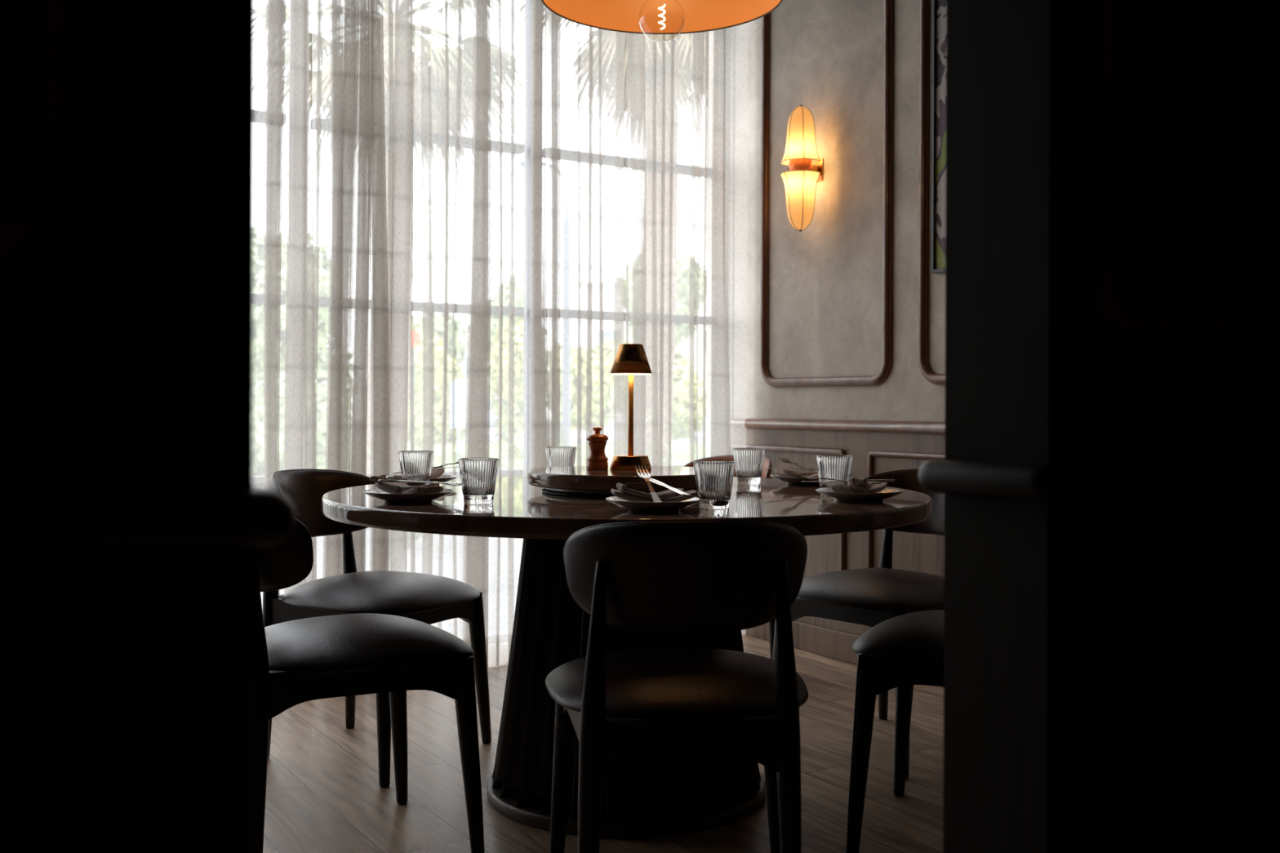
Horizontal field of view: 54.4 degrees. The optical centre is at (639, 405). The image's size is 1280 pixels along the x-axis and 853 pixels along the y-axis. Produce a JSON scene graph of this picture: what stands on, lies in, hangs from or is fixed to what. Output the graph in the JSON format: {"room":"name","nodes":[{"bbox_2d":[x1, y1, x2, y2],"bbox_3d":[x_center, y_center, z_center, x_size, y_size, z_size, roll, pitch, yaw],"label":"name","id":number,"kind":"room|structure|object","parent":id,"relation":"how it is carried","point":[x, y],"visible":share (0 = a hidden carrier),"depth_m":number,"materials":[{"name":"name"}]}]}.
{"room":"dining room","nodes":[
{"label":"dining room","id":0,"kind":"room"},
{"bbox_2d":[262,635,943,852],"bbox_3d":[-0.290,1.019,1.077,6.256,0.120,6.730,0,0,-32],"label":"floor","id":1,"kind":"structure","parent":0,"point":[324,794],"depth_m":3.12,"materials":[{"name":"brown wood"}]},
{"bbox_2d":[251,519,484,852],"bbox_3d":[-0.663,0.572,2.673,0.572,0.774,0.503,0,0,-31],"label":"dining chair","id":2,"kind":"object","parent":1,"relation":"on","point":[347,655],"visible":0.55,"depth_m":2.52,"materials":[{"name":"black leather"}]},
{"bbox_2d":[262,468,491,787],"bbox_3d":[-0.754,0.572,3.440,0.572,0.774,0.503,0,0,27],"label":"dining chair","id":3,"kind":"object","parent":1,"relation":"on","point":[427,598],"visible":0.7,"depth_m":3.37,"materials":[{"name":"black leather"}]},
{"bbox_2d":[320,475,933,838],"bbox_3d":[-0.032,0.588,3.100,1.480,0.744,1.480,0,0,0],"label":"dining table","id":4,"kind":"object","parent":1,"relation":"on","point":[655,797],"visible":0.57,"depth_m":2.84,"materials":[{"name":"black wood"}]},
{"bbox_2d":[362,488,453,503],"bbox_3d":[-0.513,0.202,2.760,0.200,0.024,0.200,0,0,-35],"label":"plate","id":5,"kind":"object","parent":4,"relation":"on","point":[380,494],"visible":0.84,"depth_m":2.70,"materials":[{"name":"grey ceramic"}]},
{"bbox_2d":[369,474,443,493],"bbox_3d":[-0.515,0.180,2.758,0.182,0.048,0.095,0,0,40],"label":"napkin","id":6,"kind":"object","parent":5,"relation":"on","point":[389,487],"visible":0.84,"depth_m":2.75,"materials":[{"name":"fabric"}]},
{"bbox_2d":[378,480,461,484],"bbox_3d":[-0.472,0.170,2.761,0.214,0.014,0.020,0,0,-22],"label":"knife","id":7,"kind":"object","parent":5,"relation":"on","point":[384,481],"visible":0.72,"depth_m":2.74,"materials":[{"name":"silver metal"}]},
{"bbox_2d":[386,476,461,485],"bbox_3d":[-0.483,0.170,2.795,0.193,0.027,0.025,0,0,-41],"label":"fork","id":8,"kind":"object","parent":5,"relation":"on","point":[386,477],"visible":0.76,"depth_m":2.79,"materials":[{"name":"silver metal"}]},
{"bbox_2d":[398,450,434,485],"bbox_3d":[-0.567,0.165,3.150,0.089,0.098,0.089,0,0,0],"label":"tumbler","id":9,"kind":"object","parent":4,"relation":"on","point":[415,465],"visible":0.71,"depth_m":3.12,"materials":[{"name":"clear glass"}]},
{"bbox_2d":[387,474,457,484],"bbox_3d":[-0.587,0.201,3.310,0.200,0.024,0.200,0,0,21],"label":"plate","id":10,"kind":"object","parent":4,"relation":"on","point":[442,478],"visible":0.24,"depth_m":3.27,"materials":[{"name":"grey ceramic"}]},
{"bbox_2d":[393,466,444,478],"bbox_3d":[-0.590,0.180,3.311,0.089,0.048,0.180,0,0,14],"label":"napkin","id":11,"kind":"object","parent":10,"relation":"on","point":[435,473],"visible":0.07,"depth_m":3.34,"materials":[{"name":"fabric"}]},
{"bbox_2d":[432,462,458,468],"bbox_3d":[-0.536,0.162,3.307,0.190,0.044,0.025,0,0,35],"label":"fork","id":12,"kind":"object","parent":11,"relation":"on","point":[456,462],"visible":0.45,"depth_m":3.29,"materials":[{"name":"silver metal"}]},
{"bbox_2d":[392,466,458,473],"bbox_3d":[-0.552,0.170,3.276,0.213,0.025,0.020,0,0,16],"label":"knife","id":13,"kind":"object","parent":10,"relation":"on","point":[458,466],"visible":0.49,"depth_m":3.27,"materials":[{"name":"silver metal"}]},
{"bbox_2d":[457,457,499,504],"bbox_3d":[-0.353,0.166,2.720,0.089,0.098,0.089,0,0,-10],"label":"tumbler","id":14,"kind":"object","parent":4,"relation":"on","point":[478,476],"visible":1,"depth_m":2.69,"materials":[{"name":"clear glass"}]},
{"bbox_2d":[545,446,577,466],"bbox_3d":[-0.222,0.166,3.500,0.089,0.098,0.089,0,0,14],"label":"tumbler","id":15,"kind":"object","parent":4,"relation":"on","point":[557,456],"visible":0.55,"depth_m":3.47,"materials":[{"name":"clear glass"}]},
{"bbox_2d":[526,465,697,497],"bbox_3d":[-0.031,0.189,3.100,0.500,0.054,0.500,0,0,0],"label":"lazy susan","id":16,"kind":"object","parent":4,"relation":"on","point":[564,481],"visible":0.62,"depth_m":2.90,"materials":[{"name":"brown stone"}]},
{"bbox_2d":[586,426,608,470],"bbox_3d":[-0.107,0.109,3.130,0.056,0.106,0.056,0,0,0],"label":"pepper mill","id":17,"kind":"object","parent":16,"relation":"on","point":[597,460],"visible":1,"depth_m":3.11,"materials":[{"name":"orange wood"}]},
{"bbox_2d":[609,343,652,470],"bbox_3d":[-0.023,0.004,3.150,0.107,0.317,0.107,0,0,0],"label":"table lamp","id":18,"kind":"object","parent":16,"relation":"on","point":[630,359],"visible":0.98,"depth_m":3.12,"materials":[{"name":"gold metal"}]},
{"bbox_2d":[605,496,702,512],"bbox_3d":[0.029,0.204,2.560,0.200,0.024,0.200,0,0,-6],"label":"plate","id":19,"kind":"object","parent":4,"relation":"on","point":[644,507],"visible":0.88,"depth_m":2.50,"materials":[{"name":"grey ceramic"}]},
{"bbox_2d":[635,465,662,502],"bbox_3d":[0.021,0.165,2.567,0.025,0.073,0.181,0,0,-12],"label":"fork","id":20,"kind":"object","parent":19,"relation":"on","point":[655,497],"visible":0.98,"depth_m":2.58,"materials":[{"name":"silver metal"}]},
{"bbox_2d":[611,482,697,502],"bbox_3d":[0.030,0.182,2.557,0.180,0.048,0.087,0,0,-12],"label":"napkin","id":21,"kind":"object","parent":19,"relation":"on","point":[623,492],"visible":0.77,"depth_m":2.53,"materials":[{"name":"fabric"}]},
{"bbox_2d":[648,478,691,497],"bbox_3d":[0.054,0.167,2.551,0.020,0.028,0.213,0,0,-23],"label":"knife","id":22,"kind":"object","parent":19,"relation":"on","point":[678,491],"visible":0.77,"depth_m":2.52,"materials":[{"name":"silver metal"}]},
{"bbox_2d":[693,460,735,509],"bbox_3d":[0.156,0.168,2.620,0.089,0.098,0.089,0,0,-30],"label":"tumbler","id":23,"kind":"object","parent":4,"relation":"on","point":[713,478],"visible":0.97,"depth_m":2.59,"materials":[{"name":"clear glass"}]},
{"bbox_2d":[733,448,764,484],"bbox_3d":[0.299,0.168,3.420,0.089,0.098,0.089,0,0,20],"label":"tumbler","id":24,"kind":"object","parent":4,"relation":"on","point":[748,461],"visible":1,"depth_m":3.39,"materials":[{"name":"clear glass"}]},
{"bbox_2d":[770,474,819,485],"bbox_3d":[0.459,0.206,3.430,0.200,0.024,0.200,0,0,-34],"label":"plate","id":25,"kind":"object","parent":4,"relation":"on","point":[789,480],"visible":0.45,"depth_m":3.37,"materials":[{"name":"grey ceramic"}]},
{"bbox_2d":[775,467,817,470],"bbox_3d":[0.411,0.176,3.423,0.214,0.010,0.020,0,0,-36],"label":"knife","id":26,"kind":"object","parent":25,"relation":"on","point":[810,468],"visible":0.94,"depth_m":3.44,"materials":[{"name":"silver metal"}]},
{"bbox_2d":[774,467,818,477],"bbox_3d":[0.461,0.184,3.432,0.180,0.048,0.086,0,0,39],"label":"napkin","id":27,"kind":"object","parent":25,"relation":"on","point":[784,473],"visible":0.47,"depth_m":3.42,"materials":[{"name":"fabric"}]},
{"bbox_2d":[779,457,813,471],"bbox_3d":[0.441,0.166,3.406,0.025,0.051,0.188,0,0,39],"label":"fork","id":28,"kind":"object","parent":25,"relation":"on","point":[784,460],"visible":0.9,"depth_m":3.37,"materials":[{"name":"silver metal"}]},
{"bbox_2d":[815,454,853,497],"bbox_3d":[0.466,0.169,2.985,0.089,0.098,0.089,0,0,-21],"label":"tumbler","id":29,"kind":"object","parent":4,"relation":"on","point":[831,466],"visible":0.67,"depth_m":2.95,"materials":[{"name":"clear glass"}]},
{"bbox_2d":[815,487,904,502],"bbox_3d":[0.502,0.206,2.845,0.200,0.024,0.200,0,0,26],"label":"plate","id":30,"kind":"object","parent":4,"relation":"on","point":[886,493],"visible":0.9,"depth_m":2.79,"materials":[{"name":"grey ceramic"}]},
{"bbox_2d":[804,479,894,481],"bbox_3d":[0.480,0.174,2.877,0.214,0.010,0.020,0,0,18],"label":"knife","id":31,"kind":"object","parent":30,"relation":"on","point":[871,480],"visible":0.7,"depth_m":2.85,"materials":[{"name":"silver metal"}]},
{"bbox_2d":[831,476,887,493],"bbox_3d":[0.505,0.184,2.844,0.088,0.048,0.180,0,0,31],"label":"napkin","id":32,"kind":"object","parent":30,"relation":"on","point":[855,485],"visible":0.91,"depth_m":2.78,"materials":[{"name":"fabric"}]},
{"bbox_2d":[800,475,881,484],"bbox_3d":[0.459,0.169,2.844,0.194,0.014,0.025,0,0,32],"label":"fork","id":33,"kind":"object","parent":32,"relation":"on","point":[802,476],"visible":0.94,"depth_m":2.86,"materials":[{"name":"silver metal"}]},
{"bbox_2d":[545,521,808,852],"bbox_3d":[0.074,0.575,2.284,0.503,0.774,0.572,0,0,-3],"label":"dining chair","id":34,"kind":"object","parent":1,"relation":"on","point":[663,577],"visible":1,"depth_m":2.08,"materials":[{"name":"black leather"}]},
{"bbox_2d":[683,455,775,659],"bbox_3d":[0.226,0.576,4.521,0.503,0.774,0.572,0,0,45],"label":"dining chair","id":35,"kind":"object","parent":1,"relation":"on","point":[767,466],"visible":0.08,"depth_m":4.54,"materials":[{"name":"brown wood"}]},
{"bbox_2d":[772,468,944,778],"bbox_3d":[0.712,0.578,3.552,0.572,0.774,0.503,0,0,-42],"label":"dining chair","id":36,"kind":"object","parent":1,"relation":"on","point":[868,597],"visible":0.5,"depth_m":3.42,"materials":[{"name":"black leather"}]},
{"bbox_2d":[845,609,944,852],"bbox_3d":[0.770,0.578,2.761,0.572,0.774,0.503,0,0,24],"label":"dining chair","id":37,"kind":"object","parent":1,"relation":"on","point":[902,652],"visible":0.23,"depth_m":2.65,"materials":[{"name":"black leather"}]},
{"bbox_2d":[0,0,1279,852],"bbox_3d":[-0.168,-0.591,0.939,5.906,3.100,0.136,0,0,-32],"label":"wall","id":38,"kind":"structure","parent":0,"point":[1112,666],"depth_m":1.23,"materials":[{"name":"black paint"}]},
{"bbox_2d":[0,0,71,263],"bbox_3d":[-0.813,-0.998,0.450,1.122,1.842,0.032,0,0,-32],"label":"trim","id":39,"kind":"structure","parent":38,"relation":"attached to","point":[36,193],"depth_m":0.72,"materials":[{"name":"brown wood"}]},
{"bbox_2d":[0,485,297,561],"bbox_3d":[-1.251,0.069,0.264,2.328,0.035,0.192,0,0,-32],"label":"trim","id":40,"kind":"structure","parent":38,"relation":"attached to","point":[39,528],"depth_m":0.75,"materials":[{"name":"black wood"}]},
{"bbox_2d":[917,457,1279,502],"bbox_3d":[1.156,0.079,1.768,1.928,0.035,0.192,0,0,-32],"label":"trim","id":41,"kind":"structure","parent":38,"relation":"attached to","point":[1024,482],"depth_m":1.26,"materials":[{"name":"black wood"}]},
{"bbox_2d":[1084,0,1279,342],"bbox_3d":[0.760,-0.992,1.433,0.732,1.842,0.032,0,0,-32],"label":"trim","id":42,"kind":"structure","parent":38,"relation":"attached to","point":[1123,317],"depth_m":1.24,"materials":[{"name":"brown wood"}]},
{"bbox_2d":[706,29,734,457],"bbox_3d":[-1.285,-0.545,4.378,3.856,3.200,0.190,0,0,-32],"label":"wall","id":43,"kind":"structure","parent":0,"point":[708,274],"depth_m":5.34,"materials":[{"name":"paint"}]},
{"bbox_2d":[252,0,299,486],"bbox_3d":[-1.598,-0.551,4.141,0.925,2.950,0.060,0,0,-32],"label":"window","id":44,"kind":"structure","parent":43,"relation":"in","point":[290,0],"depth_m":4.30,"materials":[{"name":"grey paint"}]},
{"bbox_2d":[301,0,535,635],"bbox_3d":[-0.814,-0.548,4.631,0.925,2.950,0.060,0,0,-32],"label":"window","id":45,"kind":"structure","parent":43,"relation":"in","point":[528,11],"depth_m":4.85,"materials":[{"name":"grey paint"}]},
{"bbox_2d":[540,28,728,466],"bbox_3d":[-0.029,-0.545,5.122,0.925,2.950,0.060,0,0,-32],"label":"window","id":46,"kind":"structure","parent":43,"relation":"in","point":[723,161],"depth_m":5.23,"materials":[{"name":"grey paint"}]},
{"bbox_2d":[731,0,945,635],"bbox_3d":[1.296,-0.585,4.019,0.158,3.100,3.535,0,0,-32],"label":"wall","id":47,"kind":"structure","parent":0,"point":[825,319],"depth_m":4.72,"materials":[{"name":"paint"}]},
{"bbox_2d":[730,444,845,570],"bbox_3d":[0.576,0.459,5.009,0.024,0.590,0.749,0,0,-32],"label":"trim","id":48,"kind":"structure","parent":47,"relation":"attached to","point":[767,448],"depth_m":4.82,"materials":[{"name":"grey wood"}]},
{"bbox_2d":[780,105,822,231],"bbox_3d":[0.623,-0.914,4.804,0.169,0.488,0.155,0,0,-32],"label":"wall sconce","id":49,"kind":"object","parent":47,"relation":"attached to","point":[801,180],"visible":1,"depth_m":4.76,"materials":[{"name":"glass"}]},
{"bbox_2d":[760,0,893,387],"bbox_3d":[0.709,-0.994,4.817,0.038,1.845,0.763,0,0,-32],"label":"trim","id":50,"kind":"structure","parent":47,"relation":"attached to","point":[888,32],"depth_m":4.59,"materials":[{"name":"brown wood"}]},
{"bbox_2d":[729,417,944,434],"bbox_3d":[1.272,0.079,3.893,0.044,0.044,3.325,0,0,-32],"label":"trim","id":51,"kind":"structure","parent":47,"relation":"attached to","point":[842,425],"depth_m":4.65,"materials":[{"name":"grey wood"}]},
{"bbox_2d":[745,620,943,687],"bbox_3d":[1.266,0.911,3.891,0.017,0.108,3.325,0,0,-32],"label":"baseboard","id":52,"kind":"structure","parent":47,"relation":"attached to","point":[822,641],"depth_m":4.79,"materials":[{"name":"brown wood"}]},
{"bbox_2d":[867,450,944,568],"bbox_3d":[1.061,0.461,4.233,0.024,0.590,0.829,0,0,-32],"label":"trim","id":53,"kind":"structure","parent":47,"relation":"attached to","point":[901,455],"depth_m":4.51,"materials":[{"name":"brown wood"}]},
{"bbox_2d":[918,0,945,385],"bbox_3d":[1.220,-0.992,3.998,0.038,1.845,0.883,0,0,-32],"label":"trim","id":54,"kind":"structure","parent":47,"relation":"attached to","point":[928,374],"depth_m":4.34,"materials":[{"name":"brown wood"}]},
{"bbox_2d":[930,0,946,273],"bbox_3d":[1.171,-1.055,4.059,0.026,1.200,0.582,0,0,-32],"label":"framed picture","id":55,"kind":"object","parent":47,"relation":"attached to","point":[939,7],"visible":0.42,"depth_m":4.28,"materials":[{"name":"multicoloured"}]},
{"bbox_3d":[-0.291,-2.201,1.098,8.898,0.120,9.065,0,0,0],"label":"ceiling","id":56,"kind":"structure","parent":0,"visible":0},
{"bbox_2d":[541,0,782,42],"bbox_3d":[0.058,-1.538,3.200,0.628,1.204,0.628,0,0,21],"label":"pendant lamp","id":57,"kind":"object","parent":56,"relation":"hanging from","point":[633,16],"visible":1,"depth_m":3.47,"materials":[{"name":"orange glass"}]},
{"bbox_3d":[-1.103,-2.119,4.223,3.158,0.050,2.003,0,0,0],"label":"track","id":58,"kind":"object","parent":56,"relation":"attached to","visible":0},
{"bbox_2d":[252,0,526,669],"bbox_3d":[-1.514,-0.571,3.950,2.614,3.041,0.091,0,0,-31],"label":"sheer curtain","id":59,"kind":"object","parent":58,"relation":"hanging from","point":[357,122],"visible":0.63,"depth_m":4.33,"materials":[{"name":"fabric"}]},
{"bbox_2d":[528,0,747,635],"bbox_3d":[0.025,-0.564,4.916,1.012,3.041,0.066,0,0,-34],"label":"sheer curtain","id":60,"kind":"object","parent":58,"relation":"hanging from","point":[545,421],"visible":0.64,"depth_m":4.88,"materials":[{"name":"fabric"}]},
{"label":"outside","id":61,"kind":"structure","parent":0,"visible":0},
{"bbox_2d":[262,429,706,636],"bbox_3d":[-0.005,1.130,40.000,80.000,0.100,100.000,0,0,0],"label":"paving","id":62,"kind":"object","parent":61,"point":[491,569],"depth_m":8.32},
{"bbox_2d":[253,0,524,528],"bbox_3d":[-2.190,-1.700,11.103,2.918,5.565,2.671,0,0,0],"label":"palm tree","id":63,"kind":"object","parent":62,"relation":"on","point":[452,44],"visible":0.02,"depth_m":11.22,"materials":[{"name":"green plant"}]},
{"bbox_2d":[365,447,493,547],"bbox_3d":[-1.624,0.655,9.314,1.681,0.861,1.504,0,0,0],"label":"plant","id":64,"kind":"object","parent":62,"relation":"on","point":[366,447],"visible":0.02,"depth_m":9.35,"materials":[{"name":"green plant"}]},
{"bbox_2d":[412,312,465,370],"bbox_3d":[-6.436,-0.982,38.104,2.465,4.080,2.197,0,0,0],"label":"street tree","id":65,"kind":"object","parent":62,"relation":"on","point":[449,313],"visible":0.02,"depth_m":37.66,"materials":[{"name":"green plant"}]},
{"bbox_2d":[455,324,496,429],"bbox_3d":[-7.195,-1.214,56.000,5.800,4.530,4.300,0,0,0],"label":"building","id":66,"kind":"structure","parent":62,"relation":"on","point":[467,325],"depth_m":54.00,"materials":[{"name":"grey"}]},
{"bbox_2d":[488,272,523,435],"bbox_3d":[-3.960,-1.472,36.926,2.406,5.079,2.227,0,0,0],"label":"street tree","id":67,"kind":"object","parent":62,"relation":"on","point":[517,273],"visible":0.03,"depth_m":36.32,"materials":[{"name":"green plant"}]},
{"bbox_2d":[521,160,570,446],"bbox_3d":[-1.064,-0.832,14.000,0.585,3.815,0.110,0,0,0],"label":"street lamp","id":68,"kind":"object","parent":62,"relation":"on","point":[568,296],"visible":0.06,"depth_m":13.96,"materials":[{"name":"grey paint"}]},
{"bbox_2d":[450,400,702,471],"bbox_3d":[-0.200,0.517,7.570,2.092,1.149,2.068,0,0,0],"label":"plant","id":69,"kind":"object","parent":62,"relation":"on","point":[647,419],"visible":0.02,"depth_m":7.54,"materials":[{"name":"green plant"}]},
{"bbox_2d":[497,0,705,465],"bbox_3d":[0.135,-1.592,10.263,2.704,5.364,2.394,0,0,-43],"label":"palm tree","id":70,"kind":"object","parent":62,"relation":"on","point":[605,54],"visible":0.02,"depth_m":10.10,"materials":[{"name":"green plant"}]},
{"bbox_2d":[582,282,706,429],"bbox_3d":[2.209,-2.176,58.000,9.800,6.530,5.300,0,0,0],"label":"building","id":71,"kind":"structure","parent":62,"relation":"on","point":[584,282],"depth_m":55.50,"materials":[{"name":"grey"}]},
{"bbox_2d":[610,427,699,465],"bbox_3d":[0.676,0.634,9.653,1.606,0.922,1.853,0,0,39],"label":"plant","id":72,"kind":"object","parent":62,"relation":"on","point":[648,428],"visible":0.02,"depth_m":9.86,"materials":[{"name":"green plant"}]},
{"bbox_2d":[623,253,706,345],"bbox_3d":[0.740,-1.786,38.038,2.933,5.743,1.864,0,0,23],"label":"street tree","id":73,"kind":"object","parent":62,"relation":"on","point":[682,257],"visible":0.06,"depth_m":37.38,"materials":[{"name":"green plant"}]},
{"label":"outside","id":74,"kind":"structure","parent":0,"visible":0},
{"bbox_2d":[258,443,706,488],"bbox_3d":[-9.004,1.074,25.000,30.000,0.100,18.000,0,0,0],"label":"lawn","id":75,"kind":"structure","parent":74,"point":[688,450],"depth_m":28.19,"materials":[{"name":"green plant"}]},
{"bbox_2d":[252,373,327,475],"bbox_3d":[-4.930,0.321,16.990,1.958,1.672,1.419,0,0,0],"label":"shrub","id":76,"kind":"object","parent":75,"relation":"on","point":[317,398],"visible":0.04,"depth_m":16.57,"materials":[{"name":"green plant"}]},
{"bbox_2d":[253,228,349,438],"bbox_3d":[-6.518,-1.034,22.029,3.227,4.525,2.519,0,0,0],"label":"street tree","id":77,"kind":"object","parent":75,"relation":"on","point":[258,321],"visible":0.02,"depth_m":21.62,"materials":[{"name":"green plant"}]},
{"bbox_2d":[412,335,420,406],"bbox_3d":[-3.660,-0.080,20.023,0.260,2.250,0.085,0,0,0],"label":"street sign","id":78,"kind":"object","parent":75,"relation":"on","point":[420,335],"visible":0.03,"depth_m":20.03,"materials":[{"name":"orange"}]},
{"bbox_2d":[407,327,467,448],"bbox_3d":[-4.261,-0.293,24.917,2.025,2.720,1.699,0,0,0],"label":"shrub","id":79,"kind":"object","parent":75,"relation":"on","point":[417,327],"visible":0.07,"depth_m":24.48,"materials":[{"name":"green plant"}]},
{"bbox_2d":[449,382,466,465],"bbox_3d":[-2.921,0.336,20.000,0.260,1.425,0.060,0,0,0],"label":"tree","id":80,"kind":"object","parent":75,"relation":"on","point":[461,412],"visible":0.18,"depth_m":19.98,"materials":[{"name":"plant"}]},
{"bbox_2d":[489,316,523,458],"bbox_3d":[-2.434,-0.369,24.974,1.245,3.060,1.379,0,0,19],"label":"shrub","id":81,"kind":"object","parent":75,"relation":"on","point":[517,317],"visible":0.1,"depth_m":24.60,"materials":[{"name":"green plant"}]},
{"bbox_2d":[560,339,628,432],"bbox_3d":[-0.949,-0.134,24.014,2.244,2.427,1.491,0,0,-10],"label":"shrub","id":82,"kind":"object","parent":75,"relation":"on","point":[612,354],"visible":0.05,"depth_m":23.59,"materials":[{"name":"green plant"}]},
{"bbox_2d":[671,343,702,440],"bbox_3d":[0.516,-0.181,26.067,2.046,2.535,1.681,0,0,0],"label":"shrub","id":83,"kind":"object","parent":75,"relation":"on","point":[695,380],"visible":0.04,"depth_m":25.61,"materials":[{"name":"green plant"}]},
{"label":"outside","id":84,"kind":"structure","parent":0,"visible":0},
{"bbox_2d":[464,431,702,440],"bbox_3d":[-0.004,1.115,44.000,90.000,0.100,12.000,0,0,0],"label":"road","id":85,"kind":"structure","parent":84,"point":[583,433],"depth_m":41.75,"materials":[{"name":"grey asphalt"}]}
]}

